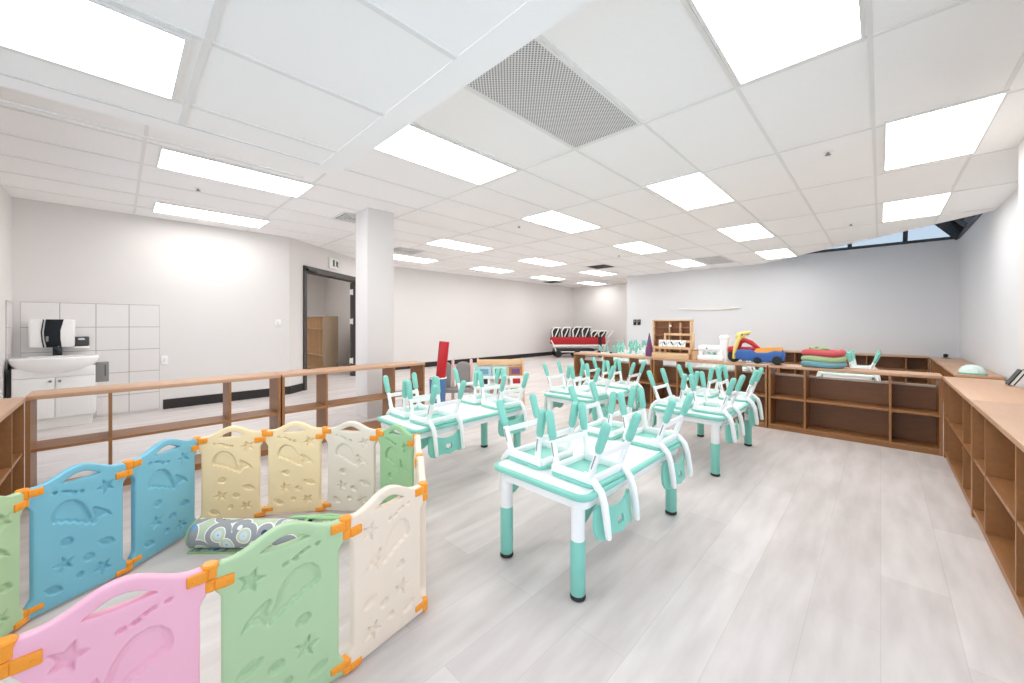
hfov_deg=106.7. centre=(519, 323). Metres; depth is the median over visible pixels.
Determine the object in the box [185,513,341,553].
rolled rug
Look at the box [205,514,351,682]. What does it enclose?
panel
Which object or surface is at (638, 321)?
controls
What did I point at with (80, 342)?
soap dispenser
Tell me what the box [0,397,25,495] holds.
cubby shelf
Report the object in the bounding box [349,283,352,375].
door
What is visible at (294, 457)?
panel
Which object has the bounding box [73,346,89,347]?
tray
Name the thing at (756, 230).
recessed light
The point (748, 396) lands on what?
child chair
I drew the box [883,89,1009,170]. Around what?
recessed light
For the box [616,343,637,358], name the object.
child chair
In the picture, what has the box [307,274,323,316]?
wall
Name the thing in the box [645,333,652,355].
cone
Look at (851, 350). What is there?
child chair
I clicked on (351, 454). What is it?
panel
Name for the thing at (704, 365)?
child chair
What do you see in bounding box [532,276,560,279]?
diffuser
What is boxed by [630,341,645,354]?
child chair
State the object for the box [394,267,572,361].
wall
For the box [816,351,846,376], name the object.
child chair
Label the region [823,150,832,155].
sprinkler head
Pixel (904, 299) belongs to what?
wall
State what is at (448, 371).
cushion
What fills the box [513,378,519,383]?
picture
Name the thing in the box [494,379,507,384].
picture book
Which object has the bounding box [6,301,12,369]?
tiles
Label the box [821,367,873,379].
table
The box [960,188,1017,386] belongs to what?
wall
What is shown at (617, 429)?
child chair
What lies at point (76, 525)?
panel
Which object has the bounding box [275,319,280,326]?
light switch
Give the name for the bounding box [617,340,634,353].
child chair
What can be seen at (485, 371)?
picture
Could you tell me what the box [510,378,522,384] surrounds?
picture book
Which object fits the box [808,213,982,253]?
window
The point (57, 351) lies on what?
tap
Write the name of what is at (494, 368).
picture book
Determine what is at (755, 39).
recessed light
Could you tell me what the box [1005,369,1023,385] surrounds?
tablet stand
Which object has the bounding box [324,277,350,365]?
wall
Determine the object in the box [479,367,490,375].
picture book
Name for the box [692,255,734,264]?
ceiling vent
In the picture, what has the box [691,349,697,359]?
drum
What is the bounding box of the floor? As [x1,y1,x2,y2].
[0,353,1023,682]
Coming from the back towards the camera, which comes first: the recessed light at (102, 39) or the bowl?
the bowl
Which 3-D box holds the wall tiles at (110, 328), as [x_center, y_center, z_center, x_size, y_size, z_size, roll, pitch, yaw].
[-5.430,0.463,4.874,0.008,1.429,1.178,0,0,43]
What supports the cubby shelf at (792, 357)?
on the floor
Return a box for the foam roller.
[436,341,448,377]
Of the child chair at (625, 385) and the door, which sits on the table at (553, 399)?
the child chair at (625, 385)
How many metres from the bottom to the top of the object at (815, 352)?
0.084 m
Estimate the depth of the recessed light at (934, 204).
4.79 m
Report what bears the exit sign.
attached to the wall at (295, 246)
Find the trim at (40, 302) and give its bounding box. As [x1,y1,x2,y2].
[20,302,159,415]
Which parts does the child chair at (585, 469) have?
leg, rail, cross rail, leg, seat, leg, rail, cross rail, backrest, leg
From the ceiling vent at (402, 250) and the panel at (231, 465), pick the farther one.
the ceiling vent at (402, 250)
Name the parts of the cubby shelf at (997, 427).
panel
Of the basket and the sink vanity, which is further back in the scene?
the basket
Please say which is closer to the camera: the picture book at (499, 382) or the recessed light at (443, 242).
the picture book at (499, 382)
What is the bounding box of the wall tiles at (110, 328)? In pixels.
[20,302,158,415]
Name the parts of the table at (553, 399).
leg, leg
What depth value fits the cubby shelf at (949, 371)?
4.71 m
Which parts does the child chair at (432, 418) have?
leg, rail, cross rail, leg, seat, leg, cross rail, rail, backrest, leg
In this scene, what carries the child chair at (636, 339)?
on the table
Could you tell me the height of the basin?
0.220 m
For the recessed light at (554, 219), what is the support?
in the ceiling at (650, 55)
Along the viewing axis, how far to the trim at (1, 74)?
1.95 m
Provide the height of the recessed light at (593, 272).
0.014 m
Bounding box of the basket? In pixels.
[552,348,594,350]
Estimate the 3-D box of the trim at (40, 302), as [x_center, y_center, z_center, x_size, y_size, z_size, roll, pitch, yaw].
[-5.434,0.462,4.877,0.003,1.437,1.184,0,0,43]
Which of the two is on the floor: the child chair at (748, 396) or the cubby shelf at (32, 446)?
the cubby shelf at (32, 446)
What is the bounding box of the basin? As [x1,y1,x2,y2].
[8,354,99,373]
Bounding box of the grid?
[0,0,1023,287]
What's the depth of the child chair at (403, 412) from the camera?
3.05 m
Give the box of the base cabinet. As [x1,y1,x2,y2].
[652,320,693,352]
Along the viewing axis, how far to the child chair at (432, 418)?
2.79 m
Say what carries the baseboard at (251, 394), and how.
attached to the wall at (220, 293)
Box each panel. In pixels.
[0,492,28,637]
[0,560,218,682]
[0,634,18,663]
[14,463,132,618]
[122,439,198,566]
[192,426,266,518]
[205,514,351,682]
[261,421,325,513]
[322,421,378,511]
[342,481,427,674]
[376,424,413,505]
[412,433,421,485]
[415,453,427,611]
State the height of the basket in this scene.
0.100 m
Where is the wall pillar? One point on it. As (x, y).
(374, 227)
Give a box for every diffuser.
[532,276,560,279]
[581,282,601,284]
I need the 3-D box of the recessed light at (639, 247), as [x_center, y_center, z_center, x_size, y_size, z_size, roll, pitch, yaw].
[2.338,-1.461,7.367,0.570,0.014,1.190,0,0,43]
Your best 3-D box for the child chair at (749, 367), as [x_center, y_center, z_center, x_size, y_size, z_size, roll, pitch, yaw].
[3.826,0.681,6.537,0.363,0.522,0.303,0,0,42]
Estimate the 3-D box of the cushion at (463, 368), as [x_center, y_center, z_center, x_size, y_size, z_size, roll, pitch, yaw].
[-0.836,0.740,5.608,0.200,0.360,0.100,0,0,-6]
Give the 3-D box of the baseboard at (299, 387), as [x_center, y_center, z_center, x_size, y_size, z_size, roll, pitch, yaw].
[-3.900,1.133,6.652,0.012,0.135,0.360,0,0,5]
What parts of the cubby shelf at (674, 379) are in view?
panel, rail, panel, panel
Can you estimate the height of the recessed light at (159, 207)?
0.014 m
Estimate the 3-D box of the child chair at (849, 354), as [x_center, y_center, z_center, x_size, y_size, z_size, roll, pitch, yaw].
[5.013,0.681,5.550,0.303,0.522,0.363,0,0,-44]
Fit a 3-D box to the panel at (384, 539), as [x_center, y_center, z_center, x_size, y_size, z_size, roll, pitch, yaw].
[-0.502,0.904,1.445,0.047,0.572,0.381,0,0,35]
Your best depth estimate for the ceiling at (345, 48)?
1.59 m
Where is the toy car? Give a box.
[728,331,785,364]
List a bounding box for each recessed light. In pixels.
[0,0,189,100]
[152,201,269,227]
[156,147,314,197]
[374,124,517,184]
[394,254,439,262]
[425,238,493,252]
[469,266,513,272]
[517,257,566,265]
[520,209,601,232]
[529,276,563,280]
[576,281,604,284]
[580,270,616,275]
[612,241,667,253]
[644,171,734,210]
[665,259,706,266]
[688,0,864,85]
[716,222,774,241]
[754,248,796,258]
[882,192,952,221]
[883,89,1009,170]
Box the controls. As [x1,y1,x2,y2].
[633,319,640,324]
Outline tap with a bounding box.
[50,345,62,355]
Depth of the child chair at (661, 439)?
2.29 m
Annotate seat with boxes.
[550,337,605,344]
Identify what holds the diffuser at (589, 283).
attached to the recessed light at (587, 282)
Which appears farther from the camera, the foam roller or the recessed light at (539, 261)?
the recessed light at (539, 261)
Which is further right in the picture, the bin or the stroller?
the stroller
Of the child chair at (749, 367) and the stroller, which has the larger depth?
the stroller
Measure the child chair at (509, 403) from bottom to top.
0.522 m
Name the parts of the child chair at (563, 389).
leg, backrest, rail, seat, leg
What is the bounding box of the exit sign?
[328,257,338,269]
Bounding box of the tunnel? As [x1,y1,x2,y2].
[807,346,829,350]
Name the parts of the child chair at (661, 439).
leg, cross rail, rail, leg, seat, rail, leg, cross rail, backrest, leg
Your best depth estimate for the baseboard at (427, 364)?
12.40 m
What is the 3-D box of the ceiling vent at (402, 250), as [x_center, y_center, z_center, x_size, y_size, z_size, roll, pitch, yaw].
[-2.307,-1.462,7.669,0.580,0.018,0.580,0,0,43]
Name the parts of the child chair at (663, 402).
backrest, leg, leg, rail, seat, leg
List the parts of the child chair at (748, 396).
leg, rail, seat, leg, leg, backrest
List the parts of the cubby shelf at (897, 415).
panel, rail, panel, panel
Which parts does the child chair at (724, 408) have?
leg, leg, rail, seat, rail, leg, cross rail, backrest, leg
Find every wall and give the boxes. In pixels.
[0,184,11,398]
[12,197,288,417]
[289,237,355,385]
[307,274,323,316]
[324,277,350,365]
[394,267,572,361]
[573,283,626,351]
[627,239,959,384]
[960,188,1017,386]
[1018,138,1023,388]
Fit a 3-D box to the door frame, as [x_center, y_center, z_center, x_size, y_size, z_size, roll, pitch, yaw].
[-3.803,0.077,7.798,0.269,2.245,1.960,0,0,5]
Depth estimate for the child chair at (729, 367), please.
5.93 m
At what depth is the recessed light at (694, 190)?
4.21 m
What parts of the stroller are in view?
seat, seat, seat, footboard, seat, seat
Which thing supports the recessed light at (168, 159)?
in the ceiling at (650, 55)
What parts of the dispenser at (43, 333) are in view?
panel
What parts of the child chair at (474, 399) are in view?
rail, cross rail, seat, leg, cross rail, rail, leg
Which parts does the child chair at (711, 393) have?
rail, seat, leg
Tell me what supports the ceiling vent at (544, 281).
in the ceiling at (650, 55)
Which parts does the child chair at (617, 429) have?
cross rail, rail, leg, seat, leg, rail, cross rail, leg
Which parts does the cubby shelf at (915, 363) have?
panel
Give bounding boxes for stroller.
[549,326,613,357]
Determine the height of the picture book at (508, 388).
0.153 m
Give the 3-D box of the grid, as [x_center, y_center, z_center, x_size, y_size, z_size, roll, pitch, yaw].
[1.091,-1.466,6.981,10.180,0.008,13.864,0,0,43]
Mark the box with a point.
(102, 368)
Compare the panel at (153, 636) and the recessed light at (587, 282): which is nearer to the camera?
the panel at (153, 636)
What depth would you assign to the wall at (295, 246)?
6.73 m
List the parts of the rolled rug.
strap handle, strap handle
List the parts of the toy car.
tank frame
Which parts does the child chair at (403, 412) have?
leg, rail, leg, seat, cross rail, cross rail, rail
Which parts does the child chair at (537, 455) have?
leg, rail, cross rail, leg, seat, cross rail, rail, leg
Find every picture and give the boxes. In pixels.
[480,369,487,373]
[511,369,519,373]
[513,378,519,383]
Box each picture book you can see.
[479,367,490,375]
[484,379,489,384]
[487,389,498,394]
[493,367,505,375]
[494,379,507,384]
[508,388,519,394]
[509,366,521,375]
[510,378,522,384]
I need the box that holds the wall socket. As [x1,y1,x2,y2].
[161,356,167,363]
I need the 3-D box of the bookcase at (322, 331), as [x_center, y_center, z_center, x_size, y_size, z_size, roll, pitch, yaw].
[-5.230,0.510,9.915,1.552,1.380,0.360,0,0,43]
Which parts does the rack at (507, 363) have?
panel, rail, frame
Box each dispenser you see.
[28,319,74,347]
[73,336,89,347]
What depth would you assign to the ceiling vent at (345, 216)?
5.25 m
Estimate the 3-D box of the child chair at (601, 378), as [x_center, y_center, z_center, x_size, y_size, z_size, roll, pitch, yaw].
[0.952,0.681,4.597,0.363,0.522,0.303,0,0,44]
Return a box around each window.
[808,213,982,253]
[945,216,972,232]
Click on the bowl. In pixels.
(971, 369)
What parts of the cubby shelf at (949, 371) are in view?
panel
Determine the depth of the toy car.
4.53 m
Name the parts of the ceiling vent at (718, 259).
perforated plate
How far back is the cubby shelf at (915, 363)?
7.65 m
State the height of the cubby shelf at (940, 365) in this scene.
0.570 m
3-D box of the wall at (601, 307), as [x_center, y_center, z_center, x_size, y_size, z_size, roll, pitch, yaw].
[3.425,-0.250,14.402,3.360,2.900,0.120,0,0,43]
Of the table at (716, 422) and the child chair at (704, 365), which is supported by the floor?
the table at (716, 422)
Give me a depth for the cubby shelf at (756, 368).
9.24 m
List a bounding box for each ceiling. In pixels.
[0,0,527,177]
[0,0,1023,287]
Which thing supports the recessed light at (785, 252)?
in the ceiling at (650, 55)
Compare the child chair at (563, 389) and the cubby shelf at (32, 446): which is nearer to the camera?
the cubby shelf at (32, 446)
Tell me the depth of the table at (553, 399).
3.92 m
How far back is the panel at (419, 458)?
1.61 m
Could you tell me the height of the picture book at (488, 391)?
0.153 m
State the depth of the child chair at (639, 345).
7.78 m
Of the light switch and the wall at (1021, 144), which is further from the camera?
the light switch
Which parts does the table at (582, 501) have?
leg, leg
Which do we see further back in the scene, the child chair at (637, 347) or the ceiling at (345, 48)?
the child chair at (637, 347)
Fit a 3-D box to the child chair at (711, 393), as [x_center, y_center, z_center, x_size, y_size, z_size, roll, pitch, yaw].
[1.847,0.681,3.914,0.303,0.522,0.363,0,0,-45]
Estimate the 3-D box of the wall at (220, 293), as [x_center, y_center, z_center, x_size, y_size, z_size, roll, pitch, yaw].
[-4.947,-0.300,5.480,0.120,3.000,2.850,0,0,43]
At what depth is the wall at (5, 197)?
4.13 m
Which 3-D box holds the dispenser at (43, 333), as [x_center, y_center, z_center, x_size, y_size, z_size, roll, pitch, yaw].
[-5.593,0.115,4.556,0.194,0.330,0.345,0,0,43]
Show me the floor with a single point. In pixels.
(808, 558)
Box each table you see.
[377,402,521,448]
[494,435,681,601]
[544,384,637,433]
[652,395,755,476]
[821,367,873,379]
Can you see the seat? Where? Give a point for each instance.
(553, 340)
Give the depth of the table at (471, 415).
3.02 m
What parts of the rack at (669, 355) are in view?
rail, rail, post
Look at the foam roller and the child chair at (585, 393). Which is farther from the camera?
the foam roller
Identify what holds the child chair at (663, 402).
on the table at (716, 422)
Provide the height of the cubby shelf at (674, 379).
0.725 m
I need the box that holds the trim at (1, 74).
[1,74,319,164]
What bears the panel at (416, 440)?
on the floor
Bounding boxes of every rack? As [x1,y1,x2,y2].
[477,358,524,404]
[652,333,694,359]
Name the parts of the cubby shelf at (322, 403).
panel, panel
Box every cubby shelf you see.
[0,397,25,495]
[25,372,280,487]
[274,361,424,442]
[574,352,652,408]
[653,358,772,427]
[742,360,777,372]
[768,364,942,455]
[778,350,846,375]
[847,353,929,384]
[930,357,970,384]
[936,361,984,402]
[942,376,1023,515]
[944,367,1004,380]
[970,400,1023,616]
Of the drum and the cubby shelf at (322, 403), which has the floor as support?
the cubby shelf at (322, 403)
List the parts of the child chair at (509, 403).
leg, rail, cross rail, seat, rail, backrest, cross rail, leg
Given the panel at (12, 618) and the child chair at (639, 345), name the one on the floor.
the panel at (12, 618)
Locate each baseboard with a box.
[163,386,289,408]
[290,383,303,393]
[395,352,569,369]
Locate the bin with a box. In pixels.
[429,376,446,402]
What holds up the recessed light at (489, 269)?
in the ceiling at (650, 55)
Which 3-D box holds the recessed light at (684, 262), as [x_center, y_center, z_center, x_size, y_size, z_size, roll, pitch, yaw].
[4.026,-1.461,9.227,0.570,0.014,1.190,0,0,43]
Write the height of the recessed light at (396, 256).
0.014 m
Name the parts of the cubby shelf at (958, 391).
panel, panel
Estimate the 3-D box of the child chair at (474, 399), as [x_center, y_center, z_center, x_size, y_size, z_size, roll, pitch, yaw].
[-0.410,0.681,3.589,0.363,0.522,0.303,0,0,45]
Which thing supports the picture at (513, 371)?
attached to the picture book at (513, 371)
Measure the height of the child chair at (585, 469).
0.522 m
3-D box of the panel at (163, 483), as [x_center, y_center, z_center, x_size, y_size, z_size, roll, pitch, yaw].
[-1.890,0.904,2.029,0.047,0.572,0.421,0,0,2]
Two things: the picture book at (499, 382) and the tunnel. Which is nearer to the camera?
the tunnel
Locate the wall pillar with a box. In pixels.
[356,207,393,418]
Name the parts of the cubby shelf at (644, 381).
panel, rail, panel, panel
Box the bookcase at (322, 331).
[307,316,337,368]
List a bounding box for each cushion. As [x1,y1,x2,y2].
[446,362,450,386]
[456,361,469,385]
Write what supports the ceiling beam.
attached to the ceiling at (345, 48)
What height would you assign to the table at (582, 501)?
0.471 m
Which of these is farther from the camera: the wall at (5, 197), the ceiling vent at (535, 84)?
the wall at (5, 197)
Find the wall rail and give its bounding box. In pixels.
[680,307,739,309]
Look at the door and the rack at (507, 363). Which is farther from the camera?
the door
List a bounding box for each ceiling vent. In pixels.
[331,212,355,223]
[394,247,425,254]
[465,37,640,148]
[543,281,561,282]
[584,264,615,268]
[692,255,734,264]
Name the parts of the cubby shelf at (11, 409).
panel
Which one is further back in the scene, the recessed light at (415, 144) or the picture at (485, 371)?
the picture at (485, 371)
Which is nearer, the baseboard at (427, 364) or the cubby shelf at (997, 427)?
the cubby shelf at (997, 427)
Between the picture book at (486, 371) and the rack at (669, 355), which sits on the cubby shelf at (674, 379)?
the rack at (669, 355)
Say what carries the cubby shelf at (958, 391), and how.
on the floor
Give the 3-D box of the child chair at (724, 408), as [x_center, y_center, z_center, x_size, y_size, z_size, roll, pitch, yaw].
[1.633,0.681,3.161,0.363,0.522,0.303,0,0,44]
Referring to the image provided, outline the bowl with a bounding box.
[957,364,987,374]
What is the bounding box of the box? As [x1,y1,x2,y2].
[96,361,108,381]
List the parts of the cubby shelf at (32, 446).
panel, panel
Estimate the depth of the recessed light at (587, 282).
13.87 m
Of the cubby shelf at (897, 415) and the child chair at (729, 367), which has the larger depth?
the child chair at (729, 367)
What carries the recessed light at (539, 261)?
in the ceiling at (650, 55)
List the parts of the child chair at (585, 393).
rail, seat, backrest, leg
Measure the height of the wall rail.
0.064 m
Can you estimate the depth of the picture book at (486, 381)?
5.50 m
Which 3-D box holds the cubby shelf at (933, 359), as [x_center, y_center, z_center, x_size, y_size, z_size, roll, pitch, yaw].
[7.469,0.915,6.623,0.388,0.570,1.110,0,0,43]
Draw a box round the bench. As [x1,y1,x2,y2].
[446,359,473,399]
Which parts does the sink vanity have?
cabinet door, cabinet door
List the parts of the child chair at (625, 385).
rail, seat, leg, backrest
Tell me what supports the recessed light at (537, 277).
in the ceiling at (650, 55)
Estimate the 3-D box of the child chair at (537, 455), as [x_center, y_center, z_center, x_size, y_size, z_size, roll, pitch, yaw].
[0.094,0.681,2.085,0.303,0.522,0.363,0,0,-44]
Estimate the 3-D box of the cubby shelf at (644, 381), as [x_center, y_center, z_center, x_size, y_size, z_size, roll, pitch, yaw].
[1.459,0.838,5.872,1.320,0.725,0.308,0,0,43]
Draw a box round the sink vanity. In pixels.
[6,345,99,431]
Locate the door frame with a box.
[303,265,355,390]
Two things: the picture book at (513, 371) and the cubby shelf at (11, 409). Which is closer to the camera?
the cubby shelf at (11, 409)
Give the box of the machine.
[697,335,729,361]
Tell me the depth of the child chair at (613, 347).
7.50 m
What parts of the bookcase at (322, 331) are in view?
panel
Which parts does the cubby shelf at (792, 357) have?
panel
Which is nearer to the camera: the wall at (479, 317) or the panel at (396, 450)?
the panel at (396, 450)
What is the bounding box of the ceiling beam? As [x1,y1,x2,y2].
[0,0,590,175]
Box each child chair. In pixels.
[383,372,435,434]
[406,376,465,457]
[453,366,499,404]
[478,369,528,436]
[496,393,578,489]
[543,361,584,410]
[545,402,640,540]
[568,381,635,439]
[570,363,614,420]
[580,357,616,386]
[598,344,620,360]
[606,359,645,409]
[615,345,638,361]
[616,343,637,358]
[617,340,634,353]
[617,387,693,489]
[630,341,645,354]
[631,339,647,350]
[632,344,652,362]
[647,368,698,426]
[677,362,722,397]
[688,371,745,443]
[696,352,718,367]
[715,365,763,425]
[716,352,743,370]
[732,361,754,370]
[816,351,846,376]
[846,351,881,380]
[850,349,880,379]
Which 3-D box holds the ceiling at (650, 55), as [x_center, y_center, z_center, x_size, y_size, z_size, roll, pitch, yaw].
[1.182,-1.499,7.077,10.180,0.060,13.600,0,0,43]

